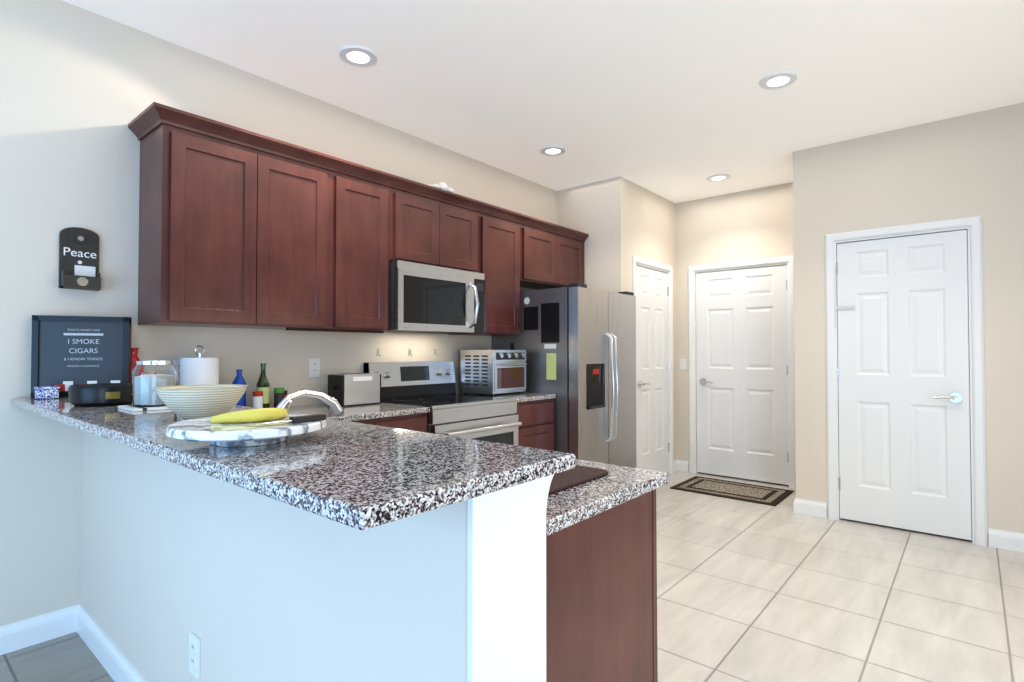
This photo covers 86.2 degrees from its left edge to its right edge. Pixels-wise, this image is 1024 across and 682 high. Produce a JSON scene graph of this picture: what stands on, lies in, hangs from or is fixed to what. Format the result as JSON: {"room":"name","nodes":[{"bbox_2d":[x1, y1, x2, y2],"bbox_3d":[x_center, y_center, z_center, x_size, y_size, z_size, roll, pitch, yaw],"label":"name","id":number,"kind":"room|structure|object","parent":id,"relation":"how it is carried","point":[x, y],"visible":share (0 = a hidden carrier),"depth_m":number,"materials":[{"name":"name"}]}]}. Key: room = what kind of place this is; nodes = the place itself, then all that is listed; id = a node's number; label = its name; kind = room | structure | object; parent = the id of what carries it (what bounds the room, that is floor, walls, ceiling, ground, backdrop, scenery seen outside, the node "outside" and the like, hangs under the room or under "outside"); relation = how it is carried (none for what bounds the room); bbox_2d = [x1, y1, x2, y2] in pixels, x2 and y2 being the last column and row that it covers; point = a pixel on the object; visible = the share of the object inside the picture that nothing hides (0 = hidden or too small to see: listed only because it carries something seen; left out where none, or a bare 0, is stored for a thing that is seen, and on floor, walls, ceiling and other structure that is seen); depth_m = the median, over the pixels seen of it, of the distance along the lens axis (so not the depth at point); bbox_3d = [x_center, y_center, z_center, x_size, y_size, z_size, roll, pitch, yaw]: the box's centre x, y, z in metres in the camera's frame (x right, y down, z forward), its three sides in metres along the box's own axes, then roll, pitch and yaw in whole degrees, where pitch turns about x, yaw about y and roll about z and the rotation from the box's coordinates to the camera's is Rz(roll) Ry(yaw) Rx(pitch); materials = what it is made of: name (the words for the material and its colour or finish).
{"room":"kitchen","nodes":[
{"label":"kitchen","id":0,"kind":"room"},
{"bbox_2d":[80,430,467,681],"bbox_3d":[-0.934,0.762,1.734,2.420,1.010,0.190,-1,-1,40],"label":"wall","id":1,"kind":"structure","parent":0,"point":[243,584],"depth_m":1.36,"materials":[{"name":"paint"}]},
{"bbox_2d":[72,604,146,681],"bbox_3d":[-0.984,1.210,1.634,2.430,0.112,0.014,-1,-1,40],"label":"baseboard","id":2,"kind":"structure","parent":1,"relation":"attached to","point":[115,662],"depth_m":2.15,"materials":[{"name":"white wood"}]},
{"bbox_2d":[189,631,200,679],"bbox_3d":[-0.925,0.915,1.593,0.070,0.114,0.008,-1,-1,40],"label":"outlet","id":3,"kind":"object","parent":1,"relation":"attached to","point":[194,652],"visible":1,"depth_m":1.58,"materials":[{"name":"white plastic"}]},
{"bbox_2d":[11,397,575,529],"bbox_3d":[-0.975,0.240,1.654,2.468,0.028,0.480,-1,-1,40],"label":"bar","id":4,"kind":"object","parent":1,"relation":"on","point":[360,476],"visible":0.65,"depth_m":0.98,"materials":[{"name":"stone"}]},
{"bbox_2d":[34,386,59,398],"bbox_3d":[-1.905,0.211,2.241,0.061,0.050,0.076,-1,-1,40],"label":"trinket box","id":5,"kind":"object","parent":4,"relation":"on","point":[46,392],"visible":1,"depth_m":2.22,"materials":[{"name":"blue ceramic"}]},
{"bbox_2d":[31,315,131,397],"bbox_3d":[-1.858,0.066,2.370,0.340,0.345,0.045,0,-1,-23],"label":"picture frame","id":6,"kind":"object","parent":4,"relation":"on","point":[51,347],"visible":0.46,"depth_m":2.35,"materials":[{"name":"black"}]},
{"bbox_2d":[69,348,97,352],"bbox_3d":[-1.847,0.042,2.360,0.100,0.021,0.001,1,-1,-26],"label":"lettering","id":7,"kind":"object","parent":6,"relation":"attached to","point":[85,350],"visible":1,"depth_m":2.36,"materials":[{"name":"grey paint"}]},
{"bbox_2d":[68,339,98,343],"bbox_3d":[-1.847,0.002,2.361,0.109,0.021,0.001,1,-1,-25],"label":"lettering","id":8,"kind":"object","parent":6,"relation":"attached to","point":[83,341],"visible":1,"depth_m":2.36,"materials":[{"name":"grey paint"}]},
{"bbox_2d":[68,383,131,405],"bbox_3d":[-1.496,0.196,2.008,0.209,0.072,0.208,-1,-1,40],"label":"ashtray","id":9,"kind":"object","parent":4,"relation":"on","point":[104,394],"visible":0.83,"depth_m":1.93,"materials":[{"name":"black plastic"}]},
{"bbox_2d":[131,348,139,382],"bbox_3d":[-1.745,0.136,2.513,0.072,0.210,0.072,-1,-1,40],"label":"vase","id":10,"kind":"object","parent":4,"relation":"on","point":[134,355],"visible":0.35,"depth_m":2.50,"materials":[{"name":"red glass"}]},
{"bbox_2d":[118,361,177,411],"bbox_3d":[-1.226,0.149,1.880,0.170,0.161,0.170,-1,-1,40],"label":"candle jar","id":11,"kind":"object","parent":4,"relation":"on","point":[148,377],"visible":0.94,"depth_m":1.82,"materials":[{"name":"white glass"}]},
{"bbox_2d":[155,384,247,419],"bbox_3d":[-0.891,0.178,1.578,0.232,0.092,0.232,-1,-1,40],"label":"bowl","id":12,"kind":"object","parent":4,"relation":"on","point":[186,402],"visible":0.83,"depth_m":1.51,"materials":[{"name":"white ceramic"}]},
{"bbox_2d":[166,413,326,446],"bbox_3d":[-0.567,0.195,1.186,0.312,0.042,0.312,-1,-1,40],"label":"lazy susan","id":13,"kind":"object","parent":4,"relation":"on","point":[205,429],"visible":0.9,"depth_m":1.09,"materials":[{"name":"stone"}]},
{"bbox_2d":[211,408,287,422],"bbox_3d":[-0.556,0.159,1.197,0.084,0.028,0.177,-1,-1,40],"label":"banana","id":14,"kind":"object","parent":13,"relation":"on","point":[257,415],"visible":1,"depth_m":1.15,"materials":[{"name":"yellow food"}]},
{"bbox_2d":[252,414,325,424],"bbox_3d":[-0.466,0.167,1.151,0.020,0.012,0.155,-1,-1,40],"label":"knife","id":15,"kind":"object","parent":13,"relation":"on","point":[306,418],"visible":1,"depth_m":1.17,"materials":[{"name":"black plastic"}]},
{"bbox_2d":[467,474,553,681],"bbox_3d":[0.012,0.748,0.969,0.012,1.010,0.248,-1,-1,40],"label":"half wall end","id":16,"kind":"structure","parent":1,"relation":"attached to","point":[506,600],"depth_m":0.94,"materials":[{"name":"white paint"}]},
{"bbox_2d":[0,0,556,625],"bbox_3d":[-1.963,-0.108,2.499,0.120,2.780,7.290,-1,-1,40],"label":"wall","id":17,"kind":"structure","parent":0,"point":[80,88],"depth_m":2.50,"materials":[{"name":"paint"}]},
{"bbox_2d":[0,606,71,654],"bbox_3d":[-3.088,1.199,1.035,0.014,0.112,3.640,-1,-1,40],"label":"baseboard","id":18,"kind":"structure","parent":17,"relation":"attached to","point":[28,632],"depth_m":2.31,"materials":[{"name":"white wood"}]},
{"bbox_2d":[58,227,100,290],"bbox_3d":[-1.907,-0.367,2.421,0.070,0.275,0.140,-1,-1,40],"label":"sign","id":19,"kind":"object","parent":17,"relation":"attached to","point":[79,273],"visible":1,"depth_m":2.42,"materials":[{"name":"black wood"}]},
{"bbox_2d":[64,247,95,257],"bbox_3d":[-1.921,-0.392,2.434,0.006,0.036,0.116,-1,-1,40],"label":"lettering","id":20,"kind":"object","parent":19,"relation":"attached to","point":[81,254],"visible":1,"depth_m":2.43,"materials":[{"name":"white paint"}]},
{"bbox_2d":[172,360,179,382],"bbox_3d":[-1.666,0.151,2.747,0.008,0.114,0.070,-1,-1,40],"label":"outlet","id":21,"kind":"object","parent":17,"relation":"attached to","point":[177,363],"visible":0.21,"depth_m":2.74,"materials":[{"name":"white plastic"}]},
{"bbox_2d":[136,104,263,328],"bbox_3d":[-1.528,-0.550,2.672,0.330,0.950,0.412,-1,-1,40],"label":"upper cabinet","id":22,"kind":"object","parent":17,"relation":"attached to","point":[240,228],"depth_m":2.55,"materials":[{"name":"brown wood"}]},
{"bbox_2d":[260,135,335,330],"bbox_3d":[-1.263,-0.544,2.987,0.330,0.950,0.412,-1,-1,40],"label":"upper cabinet","id":23,"kind":"object","parent":17,"relation":"attached to","point":[298,183],"depth_m":2.89,"materials":[{"name":"brown wood"}]},
{"bbox_2d":[309,358,319,376],"bbox_3d":[-1.193,0.162,3.309,0.008,0.114,0.070,-1,-1,40],"label":"outlet","id":24,"kind":"object","parent":17,"relation":"attached to","point":[314,367],"visible":1,"depth_m":3.30,"materials":[{"name":"white plastic"}]},
{"bbox_2d":[320,158,395,332],"bbox_3d":[-0.997,-0.538,3.304,0.330,0.950,0.415,-1,-1,40],"label":"upper cabinet","id":25,"kind":"object","parent":17,"relation":"attached to","point":[365,196],"depth_m":3.21,"materials":[{"name":"brown wood"}]},
{"bbox_2d":[377,349,437,356],"bbox_3d":[-0.721,0.083,3.855,0.028,0.052,0.534,-1,-1,40],"label":"hooks","id":26,"kind":"object","parent":17,"relation":"attached to","point":[410,352],"visible":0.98,"depth_m":3.87,"materials":[{"name":"white plastic"}]},
{"bbox_2d":[396,176,443,266],"bbox_3d":[-0.736,-0.753,3.617,0.330,0.510,0.392,-1,-1,40],"label":"upper cabinet","id":27,"kind":"object","parent":17,"relation":"attached to","point":[419,206],"depth_m":3.53,"materials":[{"name":"brown wood"}]},
{"bbox_2d":[384,260,484,333],"bbox_3d":[-0.555,-0.273,3.712,0.467,0.426,0.775,-1,-1,40],"label":"microwave","id":28,"kind":"object","parent":27,"relation":"attached to","point":[425,298],"visible":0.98,"depth_m":3.55,"materials":[{"name":"grey metal"}]},
{"bbox_2d":[429,182,453,192],"bbox_3d":[-0.477,-1.038,3.668,0.078,0.062,0.223,-1,-1,40],"label":"ornament","id":29,"kind":"object","parent":27,"relation":"on","point":[442,185],"visible":0.56,"depth_m":3.65,"materials":[{"name":"white"}]},
{"bbox_2d":[444,190,483,273],"bbox_3d":[-0.484,-0.747,3.917,0.330,0.510,0.392,-1,-1,40],"label":"upper cabinet","id":30,"kind":"object","parent":17,"relation":"attached to","point":[463,216],"depth_m":3.84,"materials":[{"name":"brown wood"}]},
{"bbox_2d":[449,202,523,335],"bbox_3d":[-0.202,-0.521,4.247,0.330,0.950,0.479,-1,-1,40],"label":"upper cabinet","id":31,"kind":"object","parent":17,"relation":"attached to","point":[503,228],"depth_m":4.16,"materials":[{"name":"brown wood"}]},
{"bbox_2d":[524,215,559,289],"bbox_3d":[0.100,-0.734,4.610,0.330,0.510,0.459,-1,-1,40],"label":"upper cabinet","id":32,"kind":"object","parent":17,"relation":"attached to","point":[541,238],"depth_m":4.54,"materials":[{"name":"brown wood"}]},
{"bbox_2d":[544,226,587,288],"bbox_3d":[0.402,-0.727,4.969,0.330,0.510,0.479,-1,-1,40],"label":"upper cabinet","id":33,"kind":"object","parent":17,"relation":"attached to","point":[571,241],"depth_m":4.86,"materials":[{"name":"brown wood"}]},
{"bbox_2d":[0,471,1023,681],"bbox_3d":[0.935,1.309,1.280,6.650,0.100,9.200,-1,-1,40],"label":"floor","id":34,"kind":"structure","parent":0,"point":[781,591],"depth_m":2.67,"materials":[{"name":"tile"}]},
{"bbox_2d":[350,413,426,432],"bbox_3d":[-0.966,0.850,3.060,0.659,0.884,0.750,-1,-1,40],"label":"base cabinet","id":35,"kind":"object","parent":34,"relation":"on","point":[415,422],"visible":0.08,"depth_m":3.01,"materials":[{"name":"brown wood"}]},
{"bbox_2d":[289,402,429,419],"bbox_3d":[-0.947,0.394,3.083,0.667,0.030,0.703,-1,-1,40],"label":"countertop","id":36,"kind":"structure","parent":35,"relation":"on","point":[372,411],"depth_m":3.01,"materials":[{"name":"stone"}]},
{"bbox_2d":[256,363,269,407],"bbox_3d":[-1.347,0.248,2.961,0.067,0.255,0.067,-1,-1,40],"label":"olive oil bottle","id":37,"kind":"object","parent":36,"relation":"on","point":[263,384],"visible":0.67,"depth_m":2.94,"materials":[{"name":"green glass"}]},
{"bbox_2d":[274,388,283,407],"bbox_3d":[-1.271,0.316,2.987,0.054,0.120,0.054,-1,-1,40],"label":"spice jar","id":38,"kind":"object","parent":36,"relation":"on","point":[278,395],"visible":0.73,"depth_m":2.96,"materials":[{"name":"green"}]},
{"bbox_2d":[328,373,380,406],"bbox_3d":[-0.953,0.289,3.288,0.161,0.186,0.290,-1,-1,40],"label":"toaster","id":39,"kind":"object","parent":36,"relation":"on","point":[350,389],"visible":0.94,"depth_m":3.22,"materials":[{"name":"silver metal"}]},
{"bbox_2d":[364,361,521,445],"bbox_3d":[-0.436,0.723,3.610,0.758,1.160,0.758,-1,-1,40],"label":"range","id":40,"kind":"object","parent":34,"relation":"on","point":[431,385],"visible":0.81,"depth_m":3.60,"materials":[{"name":"silver metal"}]},
{"bbox_2d":[514,399,553,450],"bbox_3d":[-0.077,0.870,4.115,0.660,0.884,0.470,-1,-1,40],"label":"base cabinet","id":41,"kind":"object","parent":34,"relation":"on","point":[536,420],"visible":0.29,"depth_m":3.92,"materials":[{"name":"brown wood"}]},
{"bbox_2d":[456,392,555,401],"bbox_3d":[-0.075,0.413,4.122,0.663,0.030,0.470,-1,-1,40],"label":"countertop","id":42,"kind":"structure","parent":41,"relation":"on","point":[523,396],"depth_m":3.97,"materials":[{"name":"stone"}]},
{"bbox_2d":[460,350,526,395],"bbox_3d":[-0.125,0.232,4.134,0.378,0.330,0.371,-1,-1,40],"label":"toaster oven","id":43,"kind":"object","parent":42,"relation":"on","point":[492,372],"visible":1,"depth_m":4.01,"materials":[{"name":"silver metal"}]},
{"bbox_2d":[493,283,636,467],"bbox_3d":[0.477,0.453,4.560,0.905,1.735,0.902,-1,-1,40],"label":"fridge","id":44,"kind":"object","parent":34,"relation":"on","point":[576,342],"visible":0.58,"depth_m":4.19,"materials":[{"name":"silver metal"}]},
{"bbox_2d":[546,489,657,681],"bbox_3d":[0.037,0.819,1.397,0.472,0.884,0.543,-1,-1,40],"label":"base cabinet","id":45,"kind":"object","parent":34,"relation":"on","point":[601,596],"visible":0.02,"depth_m":1.21,"materials":[{"name":"brown wood"}]},
{"bbox_2d":[288,410,667,535],"bbox_3d":[-0.684,0.374,2.029,2.428,0.030,0.570,-1,-1,40],"label":"countertop","id":46,"kind":"structure","parent":45,"relation":"on","point":[614,487],"depth_m":1.26,"materials":[{"name":"stone"}]},
{"bbox_2d":[179,345,218,384],"bbox_3d":[-1.537,0.196,2.690,0.170,0.348,0.170,-1,-1,40],"label":"paper towel","id":47,"kind":"object","parent":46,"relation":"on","point":[199,370],"visible":0.58,"depth_m":2.62,"materials":[{"name":"white paper"}]},
{"bbox_2d":[232,369,245,405],"bbox_3d":[-1.423,0.261,2.854,0.066,0.225,0.066,-1,-1,40],"label":"bottle","id":48,"kind":"object","parent":46,"relation":"on","point":[239,379],"visible":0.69,"depth_m":2.84,"materials":[{"name":"blue glass"}]},
{"bbox_2d":[253,391,262,407],"bbox_3d":[-1.328,0.319,2.858,0.050,0.110,0.050,-1,-1,40],"label":"spice jar","id":49,"kind":"object","parent":46,"relation":"on","point":[257,399],"visible":0.81,"depth_m":2.84,"materials":[{"name":"white"}]},
{"bbox_2d":[276,389,342,414],"bbox_3d":[-0.709,0.266,1.963,0.148,0.184,0.293,-1,-1,40],"label":"faucet","id":50,"kind":"object","parent":46,"relation":"on","point":[333,404],"visible":0.5,"depth_m":2.00,"materials":[{"name":"silver metal"}]},
{"bbox_2d":[548,465,607,494],"bbox_3d":[0.003,0.342,1.383,0.335,0.008,0.410,-1,-1,40],"label":"cutting board","id":51,"kind":"object","parent":46,"relation":"on","point":[575,476],"visible":0.25,"depth_m":1.36,"materials":[{"name":"brown wood"}]},
{"bbox_2d":[670,476,793,505],"bbox_3d":[1.951,1.320,4.870,0.880,0.011,0.600,-1,-1,40],"label":"doormat","id":52,"kind":"object","parent":34,"relation":"on","point":[770,496],"visible":0.98,"depth_m":4.81,"materials":[{"name":"brown fabric"}]},
{"bbox_2d":[62,0,1023,202],"bbox_3d":[0.935,-1.570,1.334,6.650,0.100,9.200,-1,-1,40],"label":"ceiling","id":53,"kind":"structure","parent":0,"point":[673,101],"depth_m":3.00,"materials":[{"name":"white paint"}]},
{"bbox_2d":[339,45,377,66],"bbox_3d":[-0.804,-1.487,2.862,0.196,0.010,0.196,-1,-1,40],"label":"recessed light","id":54,"kind":"object","parent":53,"relation":"in","point":[357,56],"visible":0.96,"depth_m":2.85,"materials":[{"name":"white paint"}]},
{"bbox_2d":[540,146,565,155],"bbox_3d":[0.316,-1.461,4.207,0.196,0.010,0.196,-1,-1,40],"label":"recessed light","id":55,"kind":"object","parent":53,"relation":"in","point":[552,150],"visible":0.98,"depth_m":4.19,"materials":[{"name":"white paint"}]},
{"bbox_2d":[707,174,729,181],"bbox_3d":[1.835,-1.449,4.862,0.196,0.010,0.196,-1,-1,40],"label":"recessed light","id":56,"kind":"object","parent":53,"relation":"in","point":[717,177],"visible":0.98,"depth_m":4.84,"materials":[{"name":"white paint"}]},
{"bbox_2d":[759,71,797,89],"bbox_3d":[1.516,-1.482,3.118,0.196,0.010,0.196,-1,-1,40],"label":"recessed light","id":57,"kind":"object","parent":53,"relation":"in","point":[778,80],"visible":1,"depth_m":3.11,"materials":[{"name":"white paint"}]},
{"bbox_2d":[557,179,608,291],"bbox_3d":[0.641,-0.059,5.149,0.690,2.780,0.120,-1,-1,40],"label":"wall","id":58,"kind":"structure","parent":0,"point":[584,208],"depth_m":5.01,"materials":[{"name":"paint"}]},
{"bbox_2d":[609,176,676,459],"bbox_3d":[1.286,-0.056,5.286,0.120,2.780,1.160,-1,-1,40],"label":"wall","id":59,"kind":"structure","parent":0,"point":[641,222],"depth_m":5.08,"materials":[{"name":"paint"}]},
{"bbox_2d":[636,265,669,472],"bbox_3d":[1.375,0.313,5.288,0.094,2.014,0.718,-1,-1,40],"label":"closet door","id":60,"kind":"structure","parent":59,"relation":"in","point":[652,295],"depth_m":5.29,"materials":[{"name":"painted wood"},{"name":"nickel"}]},
{"bbox_2d":[632,256,673,472],"bbox_3d":[1.328,0.282,5.316,0.137,2.105,0.850,-1,-1,40],"label":"trim","id":61,"kind":"structure","parent":59,"relation":"attached to","point":[648,264],"depth_m":5.55,"materials":[{"name":"white wood"}]},
{"bbox_2d":[675,182,793,460],"bbox_3d":[2.245,-0.056,5.315,1.550,2.780,0.120,-1,-1,40],"label":"wall","id":62,"kind":"structure","parent":0,"point":[753,224],"depth_m":5.42,"materials":[{"name":"paint"}]},
{"bbox_2d":[674,460,688,471],"bbox_3d":[1.724,1.284,5.589,0.128,0.112,0.093,-1,-1,40],"label":"baseboard","id":63,"kind":"structure","parent":62,"relation":"attached to","point":[681,465],"depth_m":5.61,"materials":[{"name":"white wood"}]},
{"bbox_2d":[680,359,685,369],"bbox_3d":[1.760,0.240,5.633,0.070,0.114,0.008,-1,-1,40],"label":"light switch","id":64,"kind":"object","parent":62,"relation":"attached to","point":[682,364],"visible":1,"depth_m":5.63,"materials":[{"name":"white plastic"}]},
{"bbox_2d":[688,256,795,487],"bbox_3d":[2.224,0.282,5.315,1.000,2.105,0.137,-1,-1,40],"label":"door frame","id":65,"kind":"structure","parent":62,"relation":"attached to","point":[788,261],"depth_m":5.26,"materials":[{"name":"white wood"}]},
{"bbox_2d":[696,265,788,484],"bbox_3d":[2.196,0.312,5.268,0.868,2.014,0.094,-1,-1,40],"label":"garage door","id":66,"kind":"structure","parent":62,"relation":"in","point":[741,373],"depth_m":5.26,"materials":[{"name":"painted wood"},{"name":"nickel"}]},
{"bbox_2d":[793,102,1023,545],"bbox_3d":[3.837,-0.101,2.890,4.250,2.780,0.120,-1,-1,40],"label":"wall","id":67,"kind":"structure","parent":0,"point":[967,165],"depth_m":3.67,"materials":[{"name":"paint"}]},
{"bbox_2d":[793,498,826,517],"bbox_3d":[2.281,1.257,4.166,0.222,0.112,0.134,-1,-1,40],"label":"baseboard","id":68,"kind":"structure","parent":67,"relation":"attached to","point":[810,507],"depth_m":4.11,"materials":[{"name":"white wood"}]},
{"bbox_2d":[819,230,971,539],"bbox_3d":[2.631,0.285,3.817,0.858,2.014,0.094,-1,-1,40],"label":"pantry door","id":69,"kind":"structure","parent":67,"relation":"in","point":[901,304],"depth_m":3.77,"materials":[{"name":"painted wood"},{"name":"nickel"}]},
{"bbox_2d":[825,216,986,545],"bbox_3d":[2.711,0.254,3.821,0.890,2.105,0.137,-1,-1,40],"label":"door frame","id":70,"kind":"structure","parent":67,"relation":"attached to","point":[972,226],"depth_m":3.57,"materials":[{"name":"white wood"}]},
{"bbox_2d":[988,528,1023,552],"bbox_3d":[4.219,1.225,2.456,3.138,0.112,0.014,-1,-1,40],"label":"baseboard","id":71,"kind":"structure","parent":67,"relation":"attached to","point":[1007,540],"depth_m":3.41,"materials":[{"name":"white"}]}
]}

